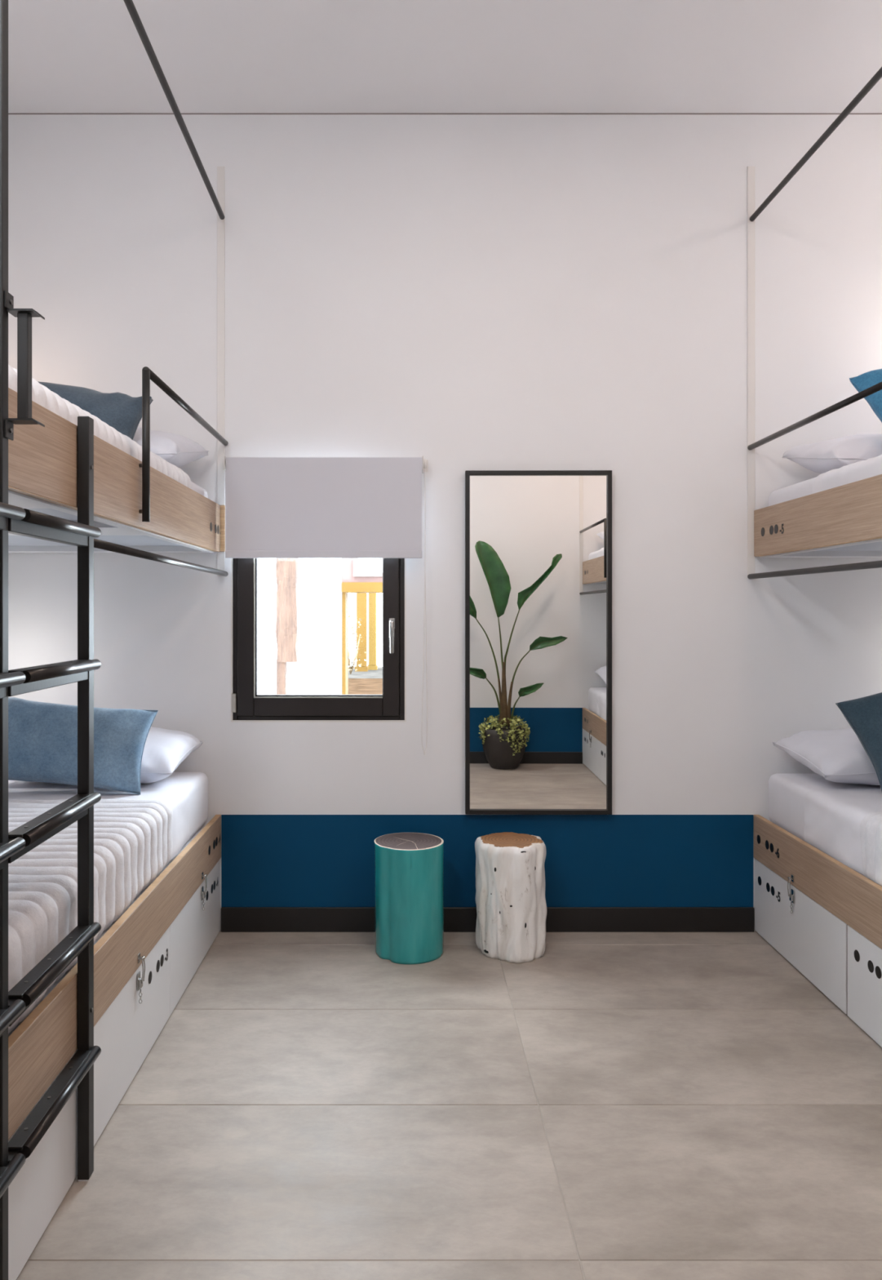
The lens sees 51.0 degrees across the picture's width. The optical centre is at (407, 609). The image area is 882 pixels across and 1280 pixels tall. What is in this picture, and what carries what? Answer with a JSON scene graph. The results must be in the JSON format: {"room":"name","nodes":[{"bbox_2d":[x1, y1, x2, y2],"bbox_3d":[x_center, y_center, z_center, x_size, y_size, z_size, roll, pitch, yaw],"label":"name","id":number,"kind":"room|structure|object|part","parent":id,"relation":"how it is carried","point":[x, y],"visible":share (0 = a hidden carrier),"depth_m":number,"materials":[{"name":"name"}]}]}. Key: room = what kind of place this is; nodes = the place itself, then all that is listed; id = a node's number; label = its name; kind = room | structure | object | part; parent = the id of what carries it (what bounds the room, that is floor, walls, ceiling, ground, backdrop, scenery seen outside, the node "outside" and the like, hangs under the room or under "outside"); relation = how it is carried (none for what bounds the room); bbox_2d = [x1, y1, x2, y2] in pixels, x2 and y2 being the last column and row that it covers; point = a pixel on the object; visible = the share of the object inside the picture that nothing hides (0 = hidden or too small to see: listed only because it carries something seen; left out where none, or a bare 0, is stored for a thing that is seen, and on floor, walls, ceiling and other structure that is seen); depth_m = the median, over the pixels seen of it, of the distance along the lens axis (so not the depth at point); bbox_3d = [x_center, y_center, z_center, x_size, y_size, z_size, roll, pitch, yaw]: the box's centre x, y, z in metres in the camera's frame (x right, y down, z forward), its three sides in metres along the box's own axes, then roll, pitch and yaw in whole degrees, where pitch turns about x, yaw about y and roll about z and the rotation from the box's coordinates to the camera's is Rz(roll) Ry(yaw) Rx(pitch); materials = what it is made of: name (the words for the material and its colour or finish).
{"room":"dormitory","nodes":[
{"label":"dormitory","id":0,"kind":"room"},
{"bbox_2d":[348,666,382,694],"bbox_3d":[0.750,0.884,9.810,6.500,0.152,6.379,0,0,0],"label":"floor","id":1,"kind":"structure","parent":0,"point":[356,686],"depth_m":10.17,"materials":[{"name":"beige wood"}]},
{"bbox_2d":[287,558,333,694],"bbox_3d":[-0.723,0.135,6.760,0.418,1.650,0.280,0,0,0],"label":"wall","id":2,"kind":"structure","parent":1,"relation":"on","point":[313,673],"depth_m":6.62,"materials":[{"name":"white paint"}]},
{"bbox_2d":[348,614,366,674],"bbox_3d":[-0.677,0.430,11.499,0.402,0.762,0.315,0,0,-15],"label":"dry shrub","id":3,"kind":"object","parent":1,"relation":"on","point":[351,666],"visible":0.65,"depth_m":11.49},
{"bbox_2d":[333,558,382,694],"bbox_3d":[0.311,0.060,6.690,1.659,1.500,0.420,0,0,0],"label":"gateway","id":4,"kind":"object","parent":1,"relation":"on","point":[350,575],"visible":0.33,"depth_m":6.50,"materials":[{"name":"paint"}]},
{"bbox_2d":[357,558,382,572],"bbox_3d":[-0.156,-0.451,6.510,0.392,0.379,0.019,0,0,0],"label":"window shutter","id":5,"kind":"object","parent":4,"relation":"hanging from","point":[364,565],"depth_m":6.50,"materials":[{"name":"white"}]},
{"bbox_2d":[355,592,368,671],"bbox_3d":[-0.599,-0.892,12.100,0.163,3.400,0.230,0,0,0],"label":"pillar","id":6,"kind":"structure","parent":1,"relation":"on","point":[362,597],"depth_m":12.00,"materials":[{"name":"yellow wood"}]},
{"bbox_2d":[367,592,377,670],"bbox_3d":[-0.469,-0.892,12.400,0.132,3.400,0.230,0,0,0],"label":"pillar","id":7,"kind":"structure","parent":1,"relation":"on","point":[372,665],"depth_m":12.30,"materials":[{"name":"paint"}]},
{"bbox_2d":[8,114,881,931],"bbox_3d":[0.335,-0.368,4.000,4.570,3.456,0.200,0,0,0],"label":"wall","id":8,"kind":"structure","parent":0,"point":[461,293],"depth_m":3.90,"materials":[{"name":"paint"}]},
{"bbox_2d":[93,538,228,576],"bbox_3d":[-0.769,-0.156,3.062,0.024,0.036,1.665,0,0,0],"label":"curtain rod","id":9,"kind":"object","parent":8,"relation":"attached to","point":[98,544],"visible":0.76,"depth_m":2.75,"materials":[{"name":"black metal"}]},
{"bbox_2d":[123,0,224,219],"bbox_3d":[-0.748,-1.655,1.748,0.022,0.022,4.293,0,0,-1],"label":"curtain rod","id":10,"kind":"object","parent":8,"relation":"attached to","point":[130,5],"visible":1,"depth_m":2.97,"materials":[{"name":"black metal"}]},
{"bbox_2d":[217,166,224,576],"bbox_3d":[-0.788,-1.005,3.897,0.032,1.730,0.005,0,0,0],"label":"trim","id":11,"kind":"structure","parent":8,"relation":"attached to","point":[220,170],"depth_m":3.90,"materials":[{"name":"white metal"}]},
{"bbox_2d":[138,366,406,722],"bbox_3d":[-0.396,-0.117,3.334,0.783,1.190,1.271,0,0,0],"label":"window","id":12,"kind":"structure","parent":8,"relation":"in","point":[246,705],"depth_m":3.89,"materials":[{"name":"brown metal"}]},
{"bbox_3d":[-0.772,-0.485,3.296,0.030,0.455,1.195,0,0,0],"label":"guard rail","id":13,"kind":"part","parent":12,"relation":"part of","materials":[{"name":"black metal"}]},
{"bbox_3d":[-0.768,-0.701,3.302,0.022,0.022,1.184,0,0,0],"label":"rail","id":14,"kind":"part","parent":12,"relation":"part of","materials":[{"name":"black metal"}]},
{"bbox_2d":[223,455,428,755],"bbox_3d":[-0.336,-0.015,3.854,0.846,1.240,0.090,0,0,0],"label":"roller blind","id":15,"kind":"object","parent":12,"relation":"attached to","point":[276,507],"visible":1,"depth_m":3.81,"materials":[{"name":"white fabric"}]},
{"bbox_3d":[0.067,0.000,3.827,0.016,1.210,0.021,0,0,0],"label":"pull chain","id":16,"kind":"part","parent":15,"relation":"part of","materials":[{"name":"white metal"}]},
{"bbox_3d":[0.077,0.000,3.846,0.014,1.210,0.021,0,0,0],"label":"pull chain","id":17,"kind":"part","parent":15,"relation":"part of","materials":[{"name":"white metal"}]},
{"bbox_3d":[-0.065,0.116,3.851,0.021,0.137,0.028,0,0,0],"label":"lever","id":18,"kind":"part","parent":12,"relation":"part of","materials":[{"name":"silver metal"}]},
{"bbox_3d":[-0.065,0.061,3.874,0.026,0.048,0.039,0,0,0],"label":"handle","id":19,"kind":"part","parent":12,"relation":"part of","materials":[{"name":"silver metal"}]},
{"bbox_2d":[8,113,881,114],"bbox_3d":[0.335,-2.094,3.900,4.170,0.005,0.001,0,0,0],"label":"trim","id":20,"kind":"structure","parent":8,"relation":"attached to","point":[8,113],"depth_m":3.90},
{"bbox_2d":[221,814,753,906],"bbox_3d":[0.338,1.064,3.898,2.248,0.392,0.003,0,0,0],"label":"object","id":21,"kind":"structure","parent":8,"relation":"attached to","point":[268,860],"depth_m":3.90,"materials":[{"name":"blue paint"}]},
{"bbox_2d":[221,906,754,932],"bbox_3d":[0.338,1.308,3.893,2.248,0.103,0.014,0,0,0],"label":"baseboard","id":22,"kind":"structure","parent":8,"relation":"attached to","point":[233,919],"depth_m":3.89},
{"bbox_2d":[465,470,612,814],"bbox_3d":[0.550,0.139,3.876,0.613,1.440,0.029,0,0,1],"label":"wall mirror","id":23,"kind":"object","parent":8,"relation":"attached to","point":[539,543],"visible":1,"depth_m":3.88,"materials":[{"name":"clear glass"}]},
{"bbox_2d":[747,166,755,575],"bbox_3d":[1.452,-1.005,3.897,0.032,1.730,0.005,0,0,0],"label":"bed post","id":24,"kind":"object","parent":8,"relation":"attached to","point":[751,170],"depth_m":3.90,"materials":[{"name":"white metal"}]},
{"bbox_2d":[747,560,881,578],"bbox_3d":[1.447,-0.138,1.750,0.022,0.022,4.288,0,0,0],"label":"curtain rod","id":25,"kind":"object","parent":8,"relation":"attached to","point":[876,564],"visible":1,"depth_m":3.21,"materials":[{"name":"black metal"}]},
{"bbox_2d":[750,66,881,221],"bbox_3d":[1.455,-1.647,1.750,0.022,0.022,4.288,0,0,0],"label":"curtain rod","id":26,"kind":"object","parent":8,"relation":"attached to","point":[878,75],"visible":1,"depth_m":3.23,"materials":[{"name":"black metal"}]},
{"bbox_2d":[8,0,881,113],"bbox_3d":[0.335,-2.221,1.750,4.570,0.250,4.700,0,0,0],"label":"ceiling","id":27,"kind":"structure","parent":0,"point":[65,56],"depth_m":3.47,"materials":[{"name":"paint"}]},
{"bbox_2d":[16,931,881,1279],"bbox_3d":[0.335,1.460,1.750,4.570,0.200,4.700,0,0,0],"label":"floor","id":28,"kind":"structure","parent":0,"point":[309,1105],"depth_m":2.42,"materials":[{"name":"tile"}]},
{"bbox_2d":[0,502,25,1198],"bbox_3d":[-0.760,0.451,1.519,0.050,1.819,0.514,0,0,0],"label":"ladder","id":29,"kind":"object","parent":28,"relation":"on","point":[7,1174],"visible":1,"depth_m":1.72,"materials":[{"name":"black metal"}]},
{"bbox_2d":[0,0,44,1279],"bbox_3d":[-0.745,-0.367,1.762,0.083,3.455,0.055,0,0,0],"label":"post","id":30,"kind":"object","parent":28,"relation":"on","point":[24,316],"visible":1,"depth_m":1.75,"materials":[{"name":"black metal"}]},
{"bbox_3d":[-0.774,-0.367,1.749,0.024,3.455,0.028,0,0,0],"label":"post","id":31,"kind":"part","parent":30,"relation":"part of","materials":[{"name":"black metal"}]},
{"bbox_3d":[-0.735,-0.465,1.770,0.021,0.204,0.022,0,0,0],"label":"grab handle","id":32,"kind":"part","parent":30,"relation":"part of","materials":[{"name":"black metal"}]},
{"bbox_2d":[8,416,101,1181],"bbox_3d":[-0.760,0.451,1.996,0.050,1.819,0.464,0,0,0],"label":"ladder","id":33,"kind":"object","parent":28,"relation":"on","point":[78,1073],"visible":0.91,"depth_m":2.15,"materials":[{"name":"black metal"}]},
{"bbox_3d":[-0.771,0.449,2.210,0.028,1.815,0.036,0,0,0],"label":"post","id":34,"kind":"part","parent":33,"relation":"part of","materials":[{"name":"black metal"}]},
{"bbox_2d":[8,814,221,1279],"bbox_3d":[-1.258,1.113,2.825,0.979,0.492,2.148,0,0,0],"label":"bed","id":35,"kind":"object","parent":28,"relation":"on","point":[144,962],"visible":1,"depth_m":2.47,"materials":[{"name":"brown wood"}]},
{"bbox_3d":[-0.799,1.203,1.976,0.018,0.302,0.449,0,0,0],"label":"drawer","id":36,"kind":"part","parent":35,"relation":"part of","materials":[{"name":"white laminate"}]},
{"bbox_2d":[8,772,208,846],"bbox_3d":[-1.280,0.787,2.826,0.900,0.220,2.092,0,0,0],"label":"mattress","id":37,"kind":"object","parent":35,"relation":"on","point":[196,784],"visible":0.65,"depth_m":3.62,"materials":[{"name":"white fabric"}]},
{"bbox_2d":[8,799,173,1033],"bbox_3d":[-1.264,0.766,2.499,0.913,0.224,1.455,0,0,0],"label":"quilt","id":38,"kind":"object","parent":37,"relation":"on","point":[133,837],"visible":0.67,"depth_m":2.52,"materials":[{"name":"fabric"}]},
{"bbox_2d":[8,787,189,860],"bbox_3d":[-1.270,0.773,3.252,0.900,0.206,0.512,0,0,0],"label":"sheet","id":39,"kind":"object","parent":37,"relation":"on","point":[178,798],"visible":0.48,"depth_m":3.36,"materials":[{"name":"white fabric"}]},
{"bbox_2d":[8,697,158,795],"bbox_3d":[-1.262,0.496,3.403,0.646,0.352,0.227,0,0,0],"label":"cushion","id":40,"kind":"object","parent":39,"relation":"on","point":[42,736],"visible":0.83,"depth_m":3.33,"materials":[{"name":"blue fabric"}]},
{"bbox_2d":[140,726,203,783],"bbox_3d":[-1.216,0.575,3.665,0.703,0.202,0.399,0,0,4],"label":"pillow","id":41,"kind":"object","parent":37,"relation":"on","point":[164,749],"visible":0.35,"depth_m":3.57,"materials":[{"name":"white fabric"}]},
{"bbox_3d":[-0.798,0.959,2.825,0.022,0.181,2.148,0,0,0],"label":"panel","id":42,"kind":"part","parent":35,"relation":"part of","materials":[{"name":"brown wood"}]},
{"bbox_3d":[-0.799,1.203,2.636,0.018,0.302,0.866,0,0,0],"label":"drawer","id":43,"kind":"part","parent":35,"relation":"part of","materials":[{"name":"white laminate"}]},
{"bbox_3d":[-0.781,1.132,2.700,0.009,0.044,0.008,0,0,-45],"label":"safety chain","id":44,"kind":"part","parent":35,"relation":"part of","materials":[{"name":"silver metal"}]},
{"bbox_3d":[-0.799,1.203,3.485,0.018,0.302,0.827,0,0,0],"label":"drawer","id":45,"kind":"part","parent":35,"relation":"part of","materials":[{"name":"white laminate"}]},
{"bbox_2d":[374,832,444,964],"bbox_3d":[0.006,1.140,3.671,0.277,0.439,0.279,0,0,0],"label":"stool","id":46,"kind":"object","parent":28,"relation":"on","point":[409,867],"visible":1,"depth_m":3.56,"materials":[{"name":"teal lacquer"},{"name":"end-grain wood"}]},
{"bbox_2d":[475,831,546,963],"bbox_3d":[0.411,1.139,3.677,0.280,0.442,0.297,0,0,0],"label":"stool","id":47,"kind":"object","parent":28,"relation":"on","point":[511,904],"visible":1,"depth_m":3.56,"materials":[{"name":"white gloss paint"},{"name":"end-grain wood"}]},
{"bbox_2d":[754,814,881,1047],"bbox_3d":[1.931,1.113,2.825,0.973,0.492,2.148,0,0,0],"label":"bed","id":48,"kind":"object","parent":28,"relation":"on","point":[824,916],"visible":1,"depth_m":3.25,"materials":[{"name":"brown wood"}]},
{"bbox_3d":[1.475,1.203,3.492,0.018,0.302,0.812,0,0,0],"label":"drawer","id":49,"kind":"part","parent":48,"relation":"part of","materials":[{"name":"white laminate"}]},
{"bbox_3d":[1.474,0.959,2.825,0.022,0.181,2.148,0,0,0],"label":"panel","id":50,"kind":"part","parent":48,"relation":"part of","materials":[{"name":"brown wood"}]},
{"bbox_2d":[768,773,881,875],"bbox_3d":[1.953,0.790,2.826,0.894,0.214,2.092,0,0,0],"label":"mattress","id":51,"kind":"object","parent":48,"relation":"on","point":[787,792],"visible":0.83,"depth_m":3.64,"materials":[{"name":"white fabric"}]},
{"bbox_2d":[773,728,880,785],"bbox_3d":[1.895,0.579,3.655,0.723,0.207,0.420,0,0,-4],"label":"pillow","id":52,"kind":"object","parent":51,"relation":"on","point":[839,756],"visible":0.91,"depth_m":3.54,"materials":[{"name":"white fabric"}]},
{"bbox_2d":[804,788,881,874],"bbox_3d":[1.941,0.774,3.201,0.897,0.205,0.610,0,0,0],"label":"sheet","id":53,"kind":"object","parent":51,"relation":"on","point":[833,828],"visible":0.85,"depth_m":3.27,"materials":[{"name":"white fabric"}]},
{"bbox_2d":[835,692,881,791],"bbox_3d":[1.955,0.426,3.399,0.701,0.506,0.236,0,0,0],"label":"cushion","id":54,"kind":"object","parent":53,"relation":"on","point":[864,714],"visible":1,"depth_m":3.38,"materials":[{"name":"blue fabric"}]},
{"bbox_2d":[860,811,881,886],"bbox_3d":[1.933,0.766,2.408,0.913,0.224,1.276,0,0,0],"label":"quilt","id":55,"kind":"object","parent":51,"relation":"on","point":[871,826],"visible":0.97,"depth_m":2.96,"materials":[{"name":"fabric"}]},
{"bbox_3d":[1.475,1.203,2.660,0.018,0.302,0.828,0,0,0],"label":"drawer","id":56,"kind":"part","parent":48,"relation":"part of","materials":[{"name":"white laminate"}]},
{"bbox_3d":[-0.500,0.885,5.360,11.000,0.150,2.520,0,0,0],"label":"floor","id":57,"kind":"structure","parent":0,"visible":0},
{"bbox_2d":[257,558,276,694],"bbox_3d":[-2.055,0.095,6.349,2.290,1.430,0.142,0,0,0],"label":"wall","id":58,"kind":"structure","parent":57,"relation":"on","point":[267,580],"depth_m":6.29,"materials":[{"name":"white paint"}]},
{"bbox_2d":[275,558,298,694],"bbox_3d":[-0.802,-0.020,6.136,0.143,1.660,0.108,0,0,0],"label":"timber post","id":59,"kind":"object","parent":57,"relation":"on","point":[286,569],"visible":0.54,"depth_m":6.10,"materials":[{"name":"beige wood"}]},
{"bbox_3d":[-0.838,0.580,6.143,0.059,0.460,0.075,0,0,0],"label":"post","id":60,"kind":"part","parent":59,"relation":"part of","materials":[{"name":"beige wood"}]},
{"bbox_3d":[-1.850,-0.368,1.750,0.200,3.456,4.300,0,0,0],"label":"wall","id":61,"kind":"structure","parent":0,"visible":0},
{"bbox_2d":[8,387,225,553],"bbox_3d":[-1.258,-0.338,2.828,0.979,0.201,2.154,0,0,0],"label":"bunk","id":62,"kind":"object","parent":61,"relation":"attached to","point":[42,461],"visible":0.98,"depth_m":2.52,"materials":[{"name":"brown wood"}]},
{"bbox_3d":[-1.264,-0.274,2.425,0.848,0.029,0.510,0,0,0],"label":"underside panel","id":63,"kind":"part","parent":62,"relation":"part of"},
{"bbox_3d":[-1.264,-0.274,3.365,0.848,0.029,0.810,0,0,0],"label":"underside panel","id":64,"kind":"part","parent":62,"relation":"part of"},
{"bbox_3d":[-1.279,-0.263,2.822,0.938,0.051,2.143,0,0,0],"label":"underside frame","id":65,"kind":"part","parent":62,"relation":"part of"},
{"bbox_2d":[191,481,208,497],"bbox_3d":[-1.280,-0.427,2.826,0.900,0.157,2.092,0,0,0],"label":"mattress","id":66,"kind":"object","parent":62,"relation":"on","point":[197,488],"visible":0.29,"depth_m":3.69,"materials":[{"name":"white fabric"}]},
{"bbox_2d":[8,364,191,488],"bbox_3d":[-1.265,-0.454,2.645,0.910,0.148,1.750,0,0,0],"label":"quilt","id":67,"kind":"object","parent":66,"relation":"on","point":[42,395],"visible":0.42,"depth_m":2.46,"materials":[{"name":"fabric"}]},
{"bbox_2d":[37,381,153,439],"bbox_3d":[-1.290,-0.695,3.409,0.658,0.366,0.238,0,0,0],"label":"cushion","id":68,"kind":"object","parent":67,"relation":"on","point":[122,412],"visible":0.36,"depth_m":3.38,"materials":[{"name":"fabric"}]},
{"bbox_2d":[133,426,208,467],"bbox_3d":[-1.200,-0.620,3.650,0.724,0.224,0.417,0,0,4],"label":"pillow","id":69,"kind":"object","parent":66,"relation":"on","point":[180,451],"visible":0.23,"depth_m":3.54,"materials":[{"name":"white fabric"}]},
{"bbox_3d":[2.520,-0.368,1.750,0.200,3.456,4.300,0,0,0],"label":"wall","id":70,"kind":"structure","parent":0,"visible":0},
{"bbox_2d":[754,474,881,557],"bbox_3d":[1.940,-0.317,2.822,0.956,0.200,2.143,0,0,0],"label":"bunk","id":71,"kind":"object","parent":70,"relation":"attached to","point":[845,521],"visible":1,"depth_m":3.31,"materials":[{"name":"brown wood"}]},
{"bbox_2d":[768,476,817,506],"bbox_3d":[1.953,-0.412,2.826,0.894,0.167,2.092,0,0,0],"label":"mattress","id":72,"kind":"object","parent":71,"relation":"on","point":[804,488],"visible":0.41,"depth_m":3.62,"materials":[{"name":"white fabric"}]},
{"bbox_2d":[782,434,881,473],"bbox_3d":[1.935,-0.603,3.655,0.723,0.210,0.418,0,0,-5],"label":"pillow","id":73,"kind":"object","parent":72,"relation":"on","point":[821,457],"visible":0.83,"depth_m":3.53,"materials":[{"name":"white fabric"}]},
{"bbox_2d":[813,454,881,493],"bbox_3d":[1.942,-0.440,2.604,0.897,0.140,1.658,0,0,0],"label":"sheet","id":74,"kind":"object","parent":72,"relation":"on","point":[872,467],"visible":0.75,"depth_m":3.14,"materials":[{"name":"white fabric"}]},
{"bbox_2d":[849,368,881,422],"bbox_3d":[2.020,-0.784,3.394,0.723,0.568,0.255,0,0,0],"label":"cushion","id":75,"kind":"object","parent":74,"relation":"on","point":[866,380],"visible":0.87,"depth_m":3.42,"materials":[{"name":"blue fabric"}]},
{"bbox_2d":[747,382,881,450],"bbox_3d":[1.449,-0.467,3.281,0.027,0.453,1.225,0,0,0],"label":"guard rail","id":76,"kind":"object","parent":71,"relation":"attached to","point":[877,387],"visible":1,"depth_m":3.21,"materials":[{"name":"black metal"}]},
{"bbox_3d":[1.952,-0.242,2.822,0.932,0.051,2.143,0,0,0],"label":"underside frame","id":77,"kind":"part","parent":71,"relation":"part of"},
{"bbox_3d":[1.937,-0.254,3.365,0.842,0.029,0.810,0,0,0],"label":"underside panel","id":78,"kind":"part","parent":71,"relation":"part of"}
]}

